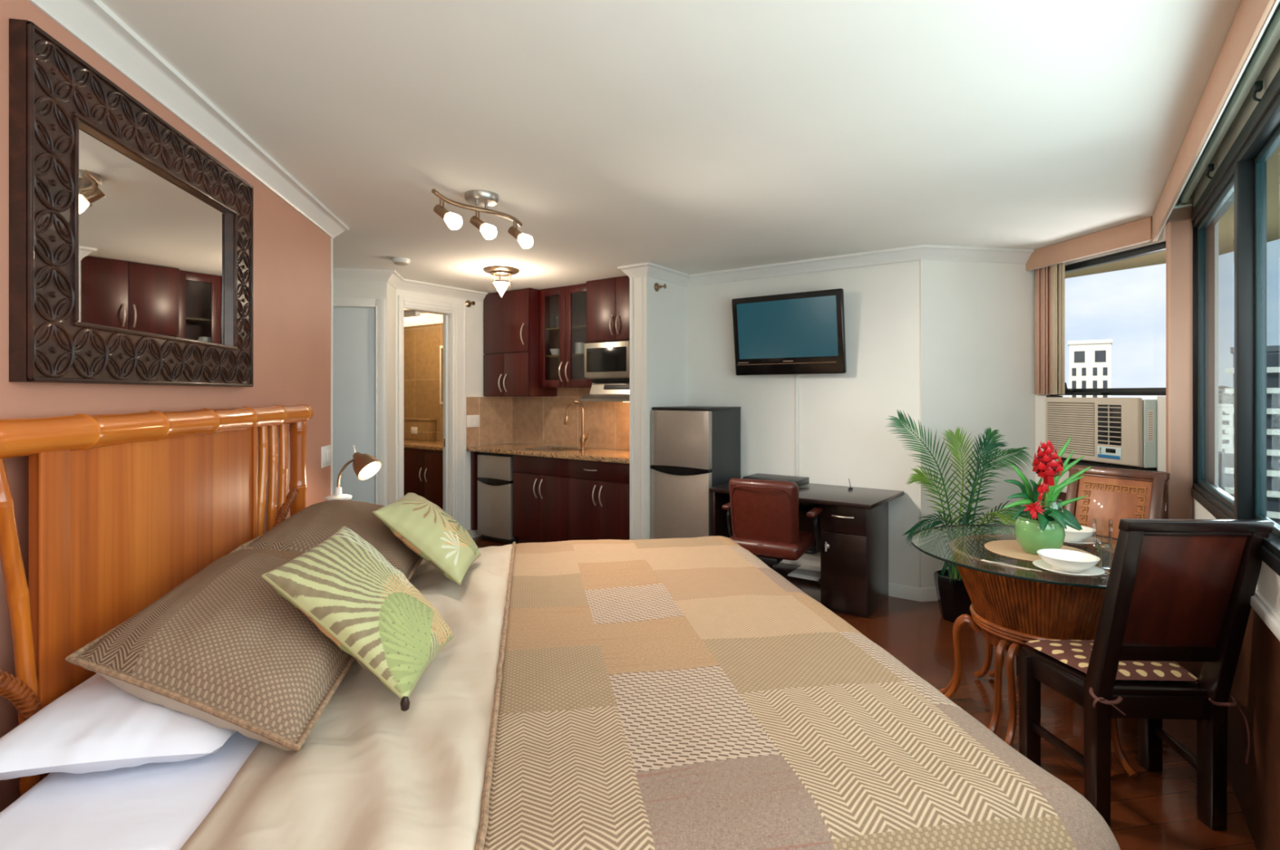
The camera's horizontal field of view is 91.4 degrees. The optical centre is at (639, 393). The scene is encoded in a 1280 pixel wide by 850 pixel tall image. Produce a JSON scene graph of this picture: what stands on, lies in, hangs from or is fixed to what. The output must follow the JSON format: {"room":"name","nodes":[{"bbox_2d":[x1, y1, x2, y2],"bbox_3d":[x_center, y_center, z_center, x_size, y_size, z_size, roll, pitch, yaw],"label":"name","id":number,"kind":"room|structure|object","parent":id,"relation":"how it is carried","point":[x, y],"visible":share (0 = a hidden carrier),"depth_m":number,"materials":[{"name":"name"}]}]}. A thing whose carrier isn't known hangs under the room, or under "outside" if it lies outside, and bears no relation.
{"room":"studio apartment","nodes":[
{"label":"studio apartment","id":0,"kind":"room"},
{"bbox_2d":[0,0,330,812],"bbox_3d":[-1.457,0.210,1.222,0.120,2.440,5.010,0,0,-10],"label":"wall","id":1,"kind":"structure","parent":0,"point":[291,255],"depth_m":2.68,"materials":[{"name":"paint"}]},
{"bbox_2d":[8,17,253,386],"bbox_3d":[-1.507,-0.439,1.990,0.044,0.823,1.160,0,0,-10],"label":"wall mirror","id":2,"kind":"object","parent":1,"relation":"attached to","point":[131,244],"visible":1,"depth_m":1.72,"materials":[{"name":"brown wood"}]},
{"bbox_2d":[76,124,228,345],"bbox_3d":[-1.519,-0.439,1.988,0.016,0.523,0.860,0,0,-10],"label":"mirror glass","id":3,"kind":"object","parent":2,"relation":"attached to","point":[153,249],"depth_m":1.89,"materials":[{"name":"silver metal"}]},
{"bbox_2d":[27,0,349,238],"bbox_3d":[-1.433,-0.968,1.300,0.195,0.085,5.055,0,0,-10],"label":"crown molding","id":4,"kind":"structure","parent":1,"relation":"attached to","point":[91,22],"depth_m":2.00,"materials":[{"name":"wood"}]},
{"bbox_2d":[320,444,331,467],"bbox_3d":[-1.806,0.360,3.603,0.011,0.120,0.162,0,0,-10],"label":"light switch","id":5,"kind":"object","parent":1,"relation":"attached to","point":[326,451],"visible":1,"depth_m":3.58,"materials":[{"name":"white plastic"}]},
{"bbox_2d":[330,237,333,494],"bbox_3d":[-1.894,0.210,3.696,0.141,2.440,0.022,0,0,-10],"label":"trim","id":6,"kind":"structure","parent":1,"relation":"attached to","point":[331,238],"depth_m":3.70,"materials":[{"name":"wood"}]},
{"bbox_2d":[333,280,390,506],"bbox_3d":[-3.099,0.210,5.042,2.030,2.440,0.120,0,0,-10],"label":"wall","id":7,"kind":"structure","parent":0,"point":[341,288],"depth_m":5.15,"materials":[{"name":"white paint"}]},
{"bbox_2d":[333,297,384,505],"bbox_3d":[-2.585,0.325,5.034,0.990,2.210,0.072,0,0,-10],"label":"door","id":8,"kind":"structure","parent":7,"relation":"in","point":[358,333],"depth_m":5.11,"materials":[{"name":"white paint"}]},
{"bbox_2d":[390,284,395,503],"bbox_3d":[-2.188,0.210,5.379,0.120,2.440,0.230,0,0,-10],"label":"wall","id":9,"kind":"structure","parent":0,"point":[393,290],"depth_m":5.39,"materials":[{"name":"white paint"}]},
{"bbox_2d":[404,310,426,317],"bbox_3d":[-2.572,-0.820,6.811,1.960,0.180,1.088,0,0,35],"label":"ceiling","id":10,"kind":"structure","parent":0,"point":[406,313],"depth_m":5.86,"materials":[{"name":"paint"}]},
{"bbox_2d":[404,312,443,326],"bbox_3d":[-2.493,-0.820,6.976,1.700,0.019,0.550,0,0,35],"label":"recessed light","id":11,"kind":"object","parent":10,"relation":"in","point":[424,318],"visible":0.21,"depth_m":6.83,"materials":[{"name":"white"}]},
{"bbox_2d":[395,288,512,537],"bbox_3d":[-1.779,0.210,6.120,0.132,2.440,1.570,0,0,35],"label":"wall","id":12,"kind":"structure","parent":0,"point":[474,313],"depth_m":6.22,"materials":[{"name":"white paint"}]},
{"bbox_2d":[333,267,488,302],"bbox_3d":[-2.625,-0.968,5.203,2.972,0.085,0.822,0,0,-31],"label":"crown molding","id":13,"kind":"structure","parent":12,"relation":"attached to","point":[392,277],"depth_m":5.50,"materials":[{"name":"paint"}]},
{"bbox_2d":[398,294,466,529],"bbox_3d":[-1.964,0.280,5.841,0.150,2.300,0.730,0,0,35],"label":"door frame","id":14,"kind":"structure","parent":12,"relation":"in","point":[454,322],"depth_m":6.00,"materials":[{"name":"white paint"}]},
{"bbox_2d":[466,414,479,426],"bbox_3d":[-1.649,0.270,6.181,0.011,0.120,0.162,0,0,35],"label":"light switch","id":15,"kind":"object","parent":12,"relation":"attached to","point":[472,420],"visible":1,"depth_m":6.18,"materials":[{"name":"white plastic"}]},
{"bbox_2d":[483,288,556,396],"bbox_3d":[-1.214,-0.488,6.252,0.632,1.033,0.441,0,0,35],"label":"upper cabinet","id":16,"kind":"object","parent":12,"relation":"attached to","point":[511,321],"visible":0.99,"depth_m":6.05,"materials":[{"name":"brown wood"}]},
{"bbox_2d":[632,275,686,539],"bbox_3d":[0.164,0.210,5.195,0.155,2.440,0.610,0,0,35],"label":"wall partition","id":17,"kind":"structure","parent":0,"point":[664,310],"depth_m":4.98,"materials":[{"name":"white paint"}]},
{"bbox_2d":[629,275,642,539],"bbox_3d":[-0.032,0.253,4.955,0.119,2.355,0.008,0,0,35],"label":"trim","id":18,"kind":"structure","parent":17,"relation":"attached to","point":[630,278],"depth_m":4.97,"materials":[{"name":"paint"}]},
{"bbox_2d":[653,282,666,291],"bbox_3d":[0.167,-0.855,4.991,0.084,0.069,0.070,0,0,35],"label":"sprinkler","id":19,"kind":"object","parent":17,"relation":"attached to","point":[656,286],"visible":1,"depth_m":4.99,"materials":[{"name":"silver metal"}]},
{"bbox_2d":[404,259,919,587],"bbox_3d":[-0.569,0.210,6.149,6.200,2.440,0.133,0,0,35],"label":"wall","id":20,"kind":"structure","parent":0,"point":[844,436],"depth_m":4.77,"materials":[{"name":"white paint"}]},
{"bbox_2d":[404,417,443,510],"bbox_3d":[-2.362,0.823,6.988,1.740,1.055,0.549,0,0,35],"label":"vanity","id":21,"kind":"object","parent":20,"relation":"attached to","point":[423,455],"visible":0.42,"depth_m":6.72,"materials":[{"name":"brown wood"}]},
{"bbox_2d":[404,439,443,450],"bbox_3d":[-2.357,0.569,6.995,1.740,0.038,0.530,0,0,35],"label":"countertop","id":22,"kind":"structure","parent":21,"relation":"on","point":[420,444],"depth_m":6.76,"materials":[{"name":"stone"}]},
{"bbox_2d":[440,345,443,404],"bbox_3d":[-2.159,-0.220,7.164,0.400,0.680,0.033,0,0,35],"label":"mirror","id":23,"kind":"object","parent":20,"relation":"attached to","point":[441,346],"visible":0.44,"depth_m":7.24,"materials":[{"name":"white mirror"}]},
{"bbox_2d":[440,347,443,401],"bbox_3d":[-2.168,-0.220,7.151,0.340,0.620,0.002,0,0,35],"label":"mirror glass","id":24,"kind":"object","parent":23,"relation":"attached to","point":[442,348],"depth_m":7.24,"materials":[{"name":"silver metal"}]},
{"bbox_2d":[539,283,595,387],"bbox_3d":[-0.639,-0.533,5.933,0.659,0.948,0.301,0,0,35],"label":"upper cabinet","id":25,"kind":"object","parent":20,"relation":"attached to","point":[566,369],"visible":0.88,"depth_m":6.00,"materials":[{"name":"brown wood"}]},
{"bbox_2d":[549,348,559,355],"bbox_3d":[-0.822,-0.404,6.101,0.120,0.060,0.120,0,0,-10],"label":"bowl","id":26,"kind":"object","parent":25,"relation":"on","point":[553,351],"visible":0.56,"depth_m":6.06,"materials":[{"name":"white ceramic"}]},
{"bbox_2d":[554,315,559,327],"bbox_3d":[-0.800,-0.699,6.098,0.072,0.130,0.072,0,0,-10],"label":"drinking glass","id":27,"kind":"object","parent":25,"relation":"on","point":[556,317],"visible":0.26,"depth_m":6.07,"materials":[{"name":"white"}]},
{"bbox_2d":[546,353,584,357],"bbox_3d":[-0.622,-0.365,5.957,0.620,0.016,0.204,0,0,35],"label":"shelf","id":28,"kind":"object","parent":25,"relation":"attached to","point":[548,355],"depth_m":5.98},
{"bbox_2d":[546,324,586,331],"bbox_3d":[-0.622,-0.625,5.957,0.620,0.016,0.204,0,0,35],"label":"shelf","id":29,"kind":"object","parent":25,"relation":"attached to","point":[580,327],"depth_m":6.00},
{"bbox_2d":[574,342,585,353],"bbox_3d":[-0.566,-0.429,5.915,0.096,0.110,0.113,0,0,-16],"label":"mug","id":30,"kind":"object","parent":25,"relation":"on","point":[579,346],"visible":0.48,"depth_m":5.88,"materials":[{"name":"white ceramic"}]},
{"bbox_2d":[579,382,629,401],"bbox_3d":[-0.137,-0.015,5.498,0.655,0.171,0.440,0,0,35],"label":"range hood","id":31,"kind":"object","parent":20,"relation":"attached to","point":[600,391],"visible":0.52,"depth_m":5.42,"materials":[{"name":"metal"}]},
{"bbox_2d":[584,340,629,382],"bbox_3d":[-0.122,-0.279,5.517,0.653,0.343,0.387,0,0,35],"label":"microwave","id":32,"kind":"object","parent":31,"relation":"on","point":[604,362],"visible":0.6,"depth_m":5.40,"materials":[{"name":"metal"}]},
{"bbox_2d":[603,384,629,389],"bbox_3d":[-0.143,-0.060,5.380,0.420,0.042,0.027,0,0,35],"label":"vent grille","id":33,"kind":"object","parent":31,"relation":"attached to","point":[605,386],"depth_m":5.42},
{"bbox_2d":[586,275,629,342],"bbox_3d":[-0.123,-0.735,5.516,0.654,0.545,0.391,0,0,35],"label":"upper cabinet","id":34,"kind":"object","parent":20,"relation":"attached to","point":[607,300],"visible":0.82,"depth_m":5.44,"materials":[{"name":"brown wood"}]},
{"bbox_2d":[731,288,846,375],"bbox_3d":[1.133,-0.450,4.770,0.874,0.608,0.186,0,0,35],"label":"television","id":35,"kind":"object","parent":20,"relation":"attached to","point":[796,333],"visible":1,"depth_m":4.70,"materials":[{"name":"black plastic"}]},
{"bbox_2d":[795,373,799,476],"bbox_3d":[1.213,0.235,4.822,0.024,0.810,0.014,0,0,35],"label":"cable cover","id":36,"kind":"object","parent":20,"relation":"attached to","point":[797,376],"visible":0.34,"depth_m":4.82,"materials":[{"name":"white paint"}]},
{"bbox_2d":[617,244,1034,286],"bbox_3d":[1.322,-0.968,4.764,2.992,0.085,0.675,0,0,17],"label":"crown molding","id":37,"kind":"structure","parent":20,"relation":"attached to","point":[924,251],"depth_m":4.59,"materials":[{"name":"paint"}]},
{"bbox_2d":[817,581,937,601],"bbox_3d":[1.464,1.385,4.753,2.780,0.090,0.586,0,0,18],"label":"baseboard","id":38,"kind":"structure","parent":20,"relation":"attached to","point":[920,594],"depth_m":4.33,"materials":[{"name":"wood"}]},
{"bbox_2d":[99,0,1241,293],"bbox_3d":[-0.477,-1.110,3.691,6.970,0.200,9.535,0,0,-10],"label":"ceiling","id":39,"kind":"structure","parent":0,"point":[686,136],"depth_m":2.26,"materials":[{"name":"paint"}]},
{"bbox_2d":[391,257,410,265],"bbox_3d":[-1.794,-0.990,4.691,0.130,0.040,0.130,0,0,-10],"label":"smoke detector","id":40,"kind":"object","parent":39,"relation":"attached to","point":[397,260],"visible":1,"depth_m":4.65,"materials":[{"name":"white plastic"}]},
{"bbox_2d":[431,188,533,248],"bbox_3d":[-0.804,-0.894,3.167,0.185,0.232,0.645,0,0,35],"label":"track light","id":41,"kind":"object","parent":39,"relation":"attached to","point":[479,197],"visible":1,"depth_m":3.13,"materials":[{"name":"metal"}]},
{"bbox_2d":[433,204,449,219],"bbox_3d":[-0.942,-0.864,2.974,0.079,0.074,0.045,0,0,11],"label":"socket","id":42,"kind":"object","parent":41,"relation":"attached to","point":[438,209],"depth_m":2.95,"materials":[{"name":"brown metal"}]},
{"bbox_2d":[470,215,484,230],"bbox_3d":[-0.821,-0.864,3.165,0.079,0.074,0.045,0,0,11],"label":"socket","id":43,"kind":"object","parent":41,"relation":"attached to","point":[475,220],"depth_m":3.14,"materials":[{"name":"brown metal"}]},
{"bbox_2d":[507,226,522,239],"bbox_3d":[-0.671,-0.864,3.363,0.079,0.074,0.045,0,0,11],"label":"socket","id":44,"kind":"object","parent":41,"relation":"attached to","point":[513,231],"depth_m":3.34,"materials":[{"name":"brown metal"}]},
{"bbox_2d":[483,266,519,297],"bbox_3d":[-1.126,-0.897,5.082,0.286,0.225,0.286,0,0,-10],"label":"flush light","id":45,"kind":"object","parent":39,"relation":"attached to","point":[501,286],"visible":1,"depth_m":5.03,"materials":[{"name":"silver metal"}]},
{"bbox_2d":[1026,216,1151,271],"bbox_3d":[2.853,-0.940,4.005,0.060,0.136,0.909,0,0,-10],"label":"valance","id":46,"kind":"object","parent":39,"relation":"attached to","point":[1140,231],"visible":0.92,"depth_m":3.91,"materials":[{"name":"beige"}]},
{"bbox_2d":[471,535,1256,849],"bbox_3d":[-0.477,1.490,3.691,6.970,0.120,9.535,0,0,-10],"label":"floor","id":47,"kind":"structure","parent":0,"point":[1150,810],"depth_m":2.64,"materials":[{"name":"wood"}]},
{"bbox_2d":[0,731,260,849],"bbox_3d":[-0.365,1.103,2.088,2.000,0.655,1.930,0,0,-10],"label":"bed","id":48,"kind":"object","parent":47,"relation":"on","point":[153,806],"visible":0.02,"depth_m":1.18,"materials":[{"name":"beige fabric"}]},
{"bbox_2d":[0,673,236,779],"bbox_3d":[-1.130,0.712,1.615,0.430,0.128,0.910,0,0,-10],"label":"pillow","id":49,"kind":"object","parent":48,"relation":"on","point":[96,725],"visible":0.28,"depth_m":1.26,"materials":[{"name":"white fabric"}]},
{"bbox_2d":[179,535,1119,849],"bbox_3d":[-0.080,0.999,2.096,1.745,0.587,2.449,0,0,-10],"label":"comforter","id":50,"kind":"object","parent":48,"relation":"on","point":[668,693],"visible":0.91,"depth_m":1.33,"materials":[{"name":"fabric"}]},
{"bbox_2d":[65,545,355,751],"bbox_3d":[-1.026,0.610,1.694,0.572,0.259,1.038,0,0,-10],"label":"pillow sham","id":51,"kind":"object","parent":50,"relation":"on","point":[223,648],"visible":0.75,"depth_m":1.39,"materials":[{"name":"brown fabric"}]},
{"bbox_2d":[241,499,422,580],"bbox_3d":[-1.175,0.591,2.586,0.597,0.259,0.831,0,0,-10],"label":"pillow sham","id":52,"kind":"object","parent":50,"relation":"on","point":[313,525],"visible":0.49,"depth_m":2.36,"materials":[{"name":"brown fabric"}]},
{"bbox_2d":[261,525,453,711],"bbox_3d":[-0.702,0.557,1.633,0.383,0.334,0.420,0,0,4],"label":"cushion","id":53,"kind":"object","parent":50,"relation":"on","point":[366,606],"visible":1,"depth_m":1.53,"materials":[{"name":"fabric"}]},
{"bbox_2d":[372,492,480,585],"bbox_3d":[-0.835,0.559,2.516,0.333,0.281,0.504,0,0,-5],"label":"cushion","id":54,"kind":"object","parent":50,"relation":"on","point":[426,529],"visible":1,"depth_m":2.35,"materials":[{"name":"fabric"}]},
{"bbox_2d":[0,404,313,797],"bbox_3d":[-1.446,0.740,1.940,0.100,1.381,2.304,0,0,-10],"label":"headboard","id":55,"kind":"object","parent":47,"relation":"on","point":[125,508],"visible":0.49,"depth_m":1.65,"materials":[{"name":"orange wood"}]},
{"bbox_2d":[476,452,518,543],"bbox_3d":[-1.256,1.000,6.197,0.468,0.860,0.562,0,0,35],"label":"mini refrigerator","id":56,"kind":"object","parent":47,"relation":"on","point":[495,470],"visible":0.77,"depth_m":5.95,"materials":[{"name":"silver metal"}]},
{"bbox_2d":[512,454,569,543],"bbox_3d":[-0.762,0.996,5.843,0.682,0.868,0.587,0,0,35],"label":"base cabinet","id":57,"kind":"object","parent":47,"relation":"on","point":[540,484],"visible":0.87,"depth_m":5.63,"materials":[{"name":"brown wood"}]},
{"bbox_2d":[466,442,629,463],"bbox_3d":[-0.719,0.540,5.799,1.973,0.040,0.604,0,0,35],"label":"countertop","id":58,"kind":"structure","parent":57,"relation":"on","point":[613,455],"depth_m":5.62,"materials":[{"name":"stone"}]},
{"bbox_2d":[471,451,479,529],"bbox_3d":[-1.492,0.952,6.374,0.050,0.776,0.545,0,0,35],"label":"end panel","id":59,"kind":"object","parent":58,"relation":"attached to","point":[473,454],"visible":0.24,"depth_m":6.15,"materials":[{"name":"brown wood"}]},
{"bbox_2d":[524,445,587,451],"bbox_3d":[-0.791,0.536,5.884,0.480,0.042,0.350,0,0,35],"label":"sink","id":60,"kind":"object","parent":58,"relation":"in","point":[544,448],"visible":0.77,"depth_m":6.00,"materials":[{"name":"metal"}]},
{"bbox_2d":[564,400,588,450],"bbox_3d":[-0.574,0.290,5.717,0.269,0.457,0.067,0,0,25],"label":"faucet","id":61,"kind":"object","parent":58,"relation":"on","point":[582,439],"visible":1,"depth_m":5.69,"materials":[{"name":"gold metal"}]},
{"bbox_2d":[568,458,629,540],"bbox_3d":[-0.202,0.996,5.449,0.682,0.868,0.587,0,0,35],"label":"base cabinet","id":62,"kind":"object","parent":47,"relation":"on","point":[598,491],"visible":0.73,"depth_m":5.25,"materials":[{"name":"brown wood"}]},
{"bbox_2d":[650,405,741,538],"bbox_3d":[0.445,0.767,4.990,0.528,1.325,0.562,0,0,35],"label":"refrigerator","id":63,"kind":"object","parent":47,"relation":"on","point":[695,450],"visible":0.66,"depth_m":4.77,"materials":[{"name":"silver metal"}]},
{"bbox_2d":[721,478,822,568],"bbox_3d":[0.859,0.988,4.115,0.616,0.885,0.554,0,0,28],"label":"office chair","id":64,"kind":"object","parent":47,"relation":"on","point":[765,521],"visible":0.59,"depth_m":3.93,"materials":[{"name":"red leather"}]},
{"bbox_2d":[709,483,903,617],"bbox_3d":[1.160,1.055,4.422,1.185,0.750,0.700,0,0,35],"label":"desk","id":65,"kind":"object","parent":47,"relation":"on","point":[852,525],"visible":0.64,"depth_m":4.09,"materials":[{"name":"brown wood"}]},
{"bbox_2d":[742,473,808,487],"bbox_3d":[1.017,0.649,4.684,0.420,0.049,0.266,0,0,35],"label":"box","id":66,"kind":"object","parent":65,"relation":"on","point":[800,481],"visible":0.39,"depth_m":4.63,"materials":[{"name":"black plastic"}]},
{"bbox_2d":[773,562,820,582],"bbox_3d":[1.077,1.301,4.603,0.570,0.018,0.300,0,0,35],"label":"shelf","id":67,"kind":"object","parent":65,"relation":"attached to","point":[784,569],"depth_m":4.57,"materials":[{"name":"brown wood"}]},
{"bbox_2d":[787,564,820,581],"bbox_3d":[1.226,1.282,4.485,0.230,0.018,0.300,0,0,35],"label":"papers","id":68,"kind":"object","parent":65,"relation":"on","point":[804,571],"visible":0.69,"depth_m":4.44,"materials":[{"name":"white paper"}]},
{"bbox_2d":[884,408,1033,622],"bbox_3d":[1.999,0.763,3.788,0.870,1.334,0.609,0,0,-10],"label":"potted palm","id":69,"kind":"object","parent":47,"relation":"on","point":[954,601],"visible":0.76,"depth_m":3.86,"materials":[{"name":"plant"}]},
{"bbox_2d":[911,524,1169,778],"bbox_3d":[1.762,1.053,2.729,1.063,0.746,1.063,0,0,-10],"label":"dining table","id":70,"kind":"object","parent":47,"relation":"on","point":[1011,606],"visible":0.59,"depth_m":2.53,"materials":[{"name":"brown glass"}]},
{"bbox_2d":[981,559,1030,570],"bbox_3d":[1.439,0.675,2.462,0.020,0.006,0.175,0,0,-39],"label":"fork","id":71,"kind":"object","parent":70,"relation":"on","point":[984,560],"visible":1,"depth_m":2.46,"materials":[{"name":"silver metal"}]},
{"bbox_2d":[991,560,1042,572],"bbox_3d":[1.465,0.675,2.453,0.018,0.005,0.200,0,0,-39],"label":"knife","id":72,"kind":"object","parent":70,"relation":"on","point":[991,561],"visible":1,"depth_m":2.44,"materials":[{"name":"silver metal"}]},
{"bbox_2d":[984,539,1091,561],"bbox_3d":[1.713,0.677,2.690,0.404,0.004,0.404,0,0,-10],"label":"placemat","id":73,"kind":"object","parent":70,"relation":"on","point":[1008,548],"visible":0.51,"depth_m":2.70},
{"bbox_2d":[1003,436,1091,555],"bbox_3d":[1.705,0.429,2.620,0.324,0.490,0.248,0,0,-42],"label":"flower pot","id":74,"kind":"object","parent":73,"relation":"on","point":[1035,530],"visible":0.99,"depth_m":2.60,"materials":[{"name":"green ceramic"}]},
{"bbox_2d":[1041,498,1063,518],"bbox_3d":[1.733,0.495,2.637,0.092,0.098,0.092,0,0,-10],"label":"glass vase","id":75,"kind":"object","parent":74,"relation":"in","point":[1057,504],"visible":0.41,"depth_m":2.60,"materials":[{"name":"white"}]},
{"bbox_2d":[1032,559,1104,576],"bbox_3d":[1.634,0.669,2.387,0.228,0.019,0.228,0,0,-10],"label":"plate","id":76,"kind":"object","parent":70,"relation":"on","point":[1095,571],"visible":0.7,"depth_m":2.35,"materials":[{"name":"white ceramic"}]},
{"bbox_2d":[1036,548,1100,572],"bbox_3d":[1.634,0.642,2.387,0.200,0.052,0.200,0,0,-10],"label":"bowl","id":77,"kind":"object","parent":76,"relation":"on","point":[1065,560],"visible":1,"depth_m":2.38,"materials":[{"name":"white ceramic"}]},
{"bbox_2d":[1063,536,1095,544],"bbox_3d":[1.975,0.669,2.873,0.228,0.019,0.228,0,0,-10],"label":"plate","id":78,"kind":"object","parent":70,"relation":"on","point":[1091,540],"visible":0.38,"depth_m":2.82,"materials":[{"name":"white ceramic"}]},
{"bbox_2d":[1064,524,1093,541],"bbox_3d":[1.975,0.642,2.873,0.200,0.052,0.200,0,0,-10],"label":"bowl","id":79,"kind":"object","parent":78,"relation":"on","point":[1071,534],"visible":0.56,"depth_m":2.81,"materials":[{"name":"white ceramic"}]},
{"bbox_2d":[1092,517,1112,547],"bbox_3d":[2.045,0.617,2.763,0.066,0.125,0.066,0,0,13],"label":"tumbler","id":80,"kind":"object","parent":70,"relation":"on","point":[1102,526],"visible":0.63,"depth_m":2.74,"materials":[{"name":"clear glass"}]},
{"bbox_2d":[1097,542,1115,574],"bbox_3d":[1.777,0.626,2.361,0.074,0.105,0.074,0,0,13],"label":"tumbler","id":81,"kind":"object","parent":70,"relation":"on","point":[1105,551],"visible":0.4,"depth_m":2.35,"materials":[{"name":"clear glass"}]},
{"bbox_2d":[1016,464,1169,675],"bbox_3d":[2.266,0.909,3.105,0.527,1.042,0.504,0,0,-33],"label":"dining chair","id":82,"kind":"object","parent":47,"relation":"on","point":[1114,494],"visible":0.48,"depth_m":3.19,"materials":[{"name":"brown wood"}]},
{"bbox_2d":[1018,518,1274,830],"bbox_3d":[1.716,0.909,2.160,0.505,1.042,0.527,0,0,2],"label":"dining chair","id":83,"kind":"object","parent":47,"relation":"on","point":[1177,589],"visible":0.97,"depth_m":2.04,"materials":[{"name":"black wood"}]},
{"bbox_3d":[-1.536,1.042,3.386,0.420,0.775,0.400,0,0,-10],"label":"nightstand","id":84,"kind":"object","parent":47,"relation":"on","visible":0},
{"bbox_2d":[324,444,382,501],"bbox_3d":[-1.564,0.469,3.366,0.190,0.371,0.331,0,0,21],"label":"desk lamp","id":85,"kind":"object","parent":84,"relation":"on","point":[365,466],"visible":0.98,"depth_m":3.40,"materials":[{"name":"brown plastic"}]},
{"bbox_2d":[933,568,972,622],"bbox_3d":[2.008,1.288,3.965,0.244,0.285,0.244,0,0,13],"label":"pot","id":86,"kind":"object","parent":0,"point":[954,601],"depth_m":3.89,"materials":[{"name":"plastic"}]},
{"bbox_2d":[919,259,1035,587],"bbox_3d":[2.419,0.210,4.453,1.002,2.440,0.120,0,0,-10],"label":"wall","id":87,"kind":"structure","parent":0,"point":[976,319],"depth_m":4.38,"materials":[{"name":"white paint"}]},
{"bbox_2d":[1035,219,1165,487],"bbox_3d":[2.965,-0.180,4.005,0.120,1.660,1.150,0,0,-10],"label":"wall","id":88,"kind":"structure","parent":0,"point":[1040,399],"depth_m":4.38,"materials":[{"name":"white paint"}]},
{"bbox_2d":[1045,395,1165,472],"bbox_3d":[3.042,0.240,3.960,0.543,0.455,0.835,0,0,-10],"label":"air conditioner","id":89,"kind":"object","parent":88,"relation":"attached to","point":[1124,431],"visible":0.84,"depth_m":3.74,"materials":[{"name":"beige plastic"}]},
{"bbox_2d":[1046,403,1094,454],"bbox_3d":[2.762,0.221,4.018,0.007,0.314,0.355,0,0,-10],"label":"grille","id":90,"kind":"object","parent":89,"relation":"attached to","point":[1064,421],"depth_m":4.00,"materials":[{"name":"beige plastic"}]},
{"bbox_2d":[1050,241,1165,470],"bbox_3d":[2.940,-0.212,3.945,0.110,1.315,0.840,0,0,-10],"label":"window","id":91,"kind":"structure","parent":88,"relation":"in","point":[1157,247],"depth_m":3.87,"materials":[{"name":"brown metal"}]},
{"bbox_2d":[1034,262,1065,394],"bbox_3d":[2.814,-0.466,4.299,0.046,0.942,0.288,0,0,-10],"label":"vertical blind","id":92,"kind":"object","parent":91,"relation":"attached to","point":[1049,281],"visible":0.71,"depth_m":4.29,"materials":[{"name":"fabric"}]},
{"bbox_2d":[1165,203,1192,519],"bbox_3d":[2.705,-0.146,3.137,0.098,1.583,0.135,0,0,35],"label":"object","id":93,"kind":"object","parent":88,"relation":"attached to","point":[1179,225],"visible":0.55,"depth_m":3.10,"materials":[{"name":"paint"}]},
{"bbox_2d":[1057,491,1165,519],"bbox_3d":[2.963,1.040,4.005,0.124,0.780,1.150,0,0,-10],"label":"wall panel","id":94,"kind":"object","parent":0,"point":[1062,495],"depth_m":4.22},
{"bbox_2d":[1183,606,1279,849],"bbox_3d":[1.425,1.042,1.144,0.104,0.775,5.611,0,0,35],"label":"wall panel","id":95,"kind":"object","parent":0,"point":[1255,686],"depth_m":1.95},
{"bbox_2d":[1186,38,1279,640],"bbox_3d":[1.417,-0.172,1.149,0.122,1.675,5.611,0,0,35],"label":"wall","id":96,"kind":"structure","parent":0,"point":[1268,585],"depth_m":2.16,"materials":[{"name":"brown paint"}]},
{"bbox_2d":[1152,0,1279,241],"bbox_3d":[1.335,-0.932,1.212,0.112,0.151,5.618,0,0,35],"label":"valance","id":97,"kind":"object","parent":96,"relation":"attached to","point":[1253,34],"visible":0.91,"depth_m":1.93,"materials":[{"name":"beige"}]},
{"bbox_2d":[1191,68,1279,576],"bbox_3d":[1.294,-0.198,0.979,0.088,1.405,5.190,0,0,35],"label":"window","id":98,"kind":"structure","parent":96,"relation":"attached to","point":[1241,177],"depth_m":2.19,"materials":[{"name":"brown metal"}]},
{"label":"outside","id":99,"kind":"structure","parent":0,"visible":0},
{"bbox_3d":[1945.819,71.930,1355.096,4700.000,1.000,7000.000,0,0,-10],"label":"city","id":100,"kind":"object","parent":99,"visible":0},
{"bbox_2d":[1218,404,1233,451],"bbox_3d":[199.749,37.480,213.136,11.733,67.900,9.206,0,0,43],"label":"tower","id":101,"kind":"structure","parent":100,"relation":"on","point":[1225,420],"depth_m":210.11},
{"bbox_2d":[1218,451,1233,496],"bbox_3d":[123.496,41.980,132.454,9.371,58.900,7.317,0,0,43],"label":"tower","id":102,"kind":"structure","parent":100,"relation":"on","point":[1225,460],"depth_m":129.70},
{"bbox_2d":[1224,345,1279,524],"bbox_3d":[104.065,31.980,98.618,12.921,78.900,16.451,0,0,-43],"label":"building","id":103,"kind":"structure","parent":100,"relation":"on","point":[1273,351],"depth_m":96.95,"materials":[{"name":"concrete"}]},
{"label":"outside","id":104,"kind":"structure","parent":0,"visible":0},
{"bbox_2d":[1067,338,1112,397],"bbox_3d":[109.771,24.280,152.513,8.733,74.300,6.806,0,0,36],"label":"tower","id":105,"kind":"structure","parent":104,"point":[1090,360],"depth_m":149.94,"materials":[{"name":"concrete"}]},
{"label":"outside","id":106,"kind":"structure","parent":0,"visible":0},
{"bbox_2d":[1218,385,1233,404],"bbox_3d":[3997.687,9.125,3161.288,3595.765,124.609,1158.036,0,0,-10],"label":"tower","id":107,"kind":"structure","parent":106,"point":[1224,398],"depth_m":2865.94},
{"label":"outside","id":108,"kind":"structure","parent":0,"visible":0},
{"bbox_2d":[1065,145,1279,278],"bbox_3d":[2.352,-1.165,2.042,1.969,0.250,7.790,0,0,24],"label":"overhang","id":109,"kind":"object","parent":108,"point":[1226,223],"visible":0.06,"depth_m":4.03,"materials":[{"name":"beige concrete"}]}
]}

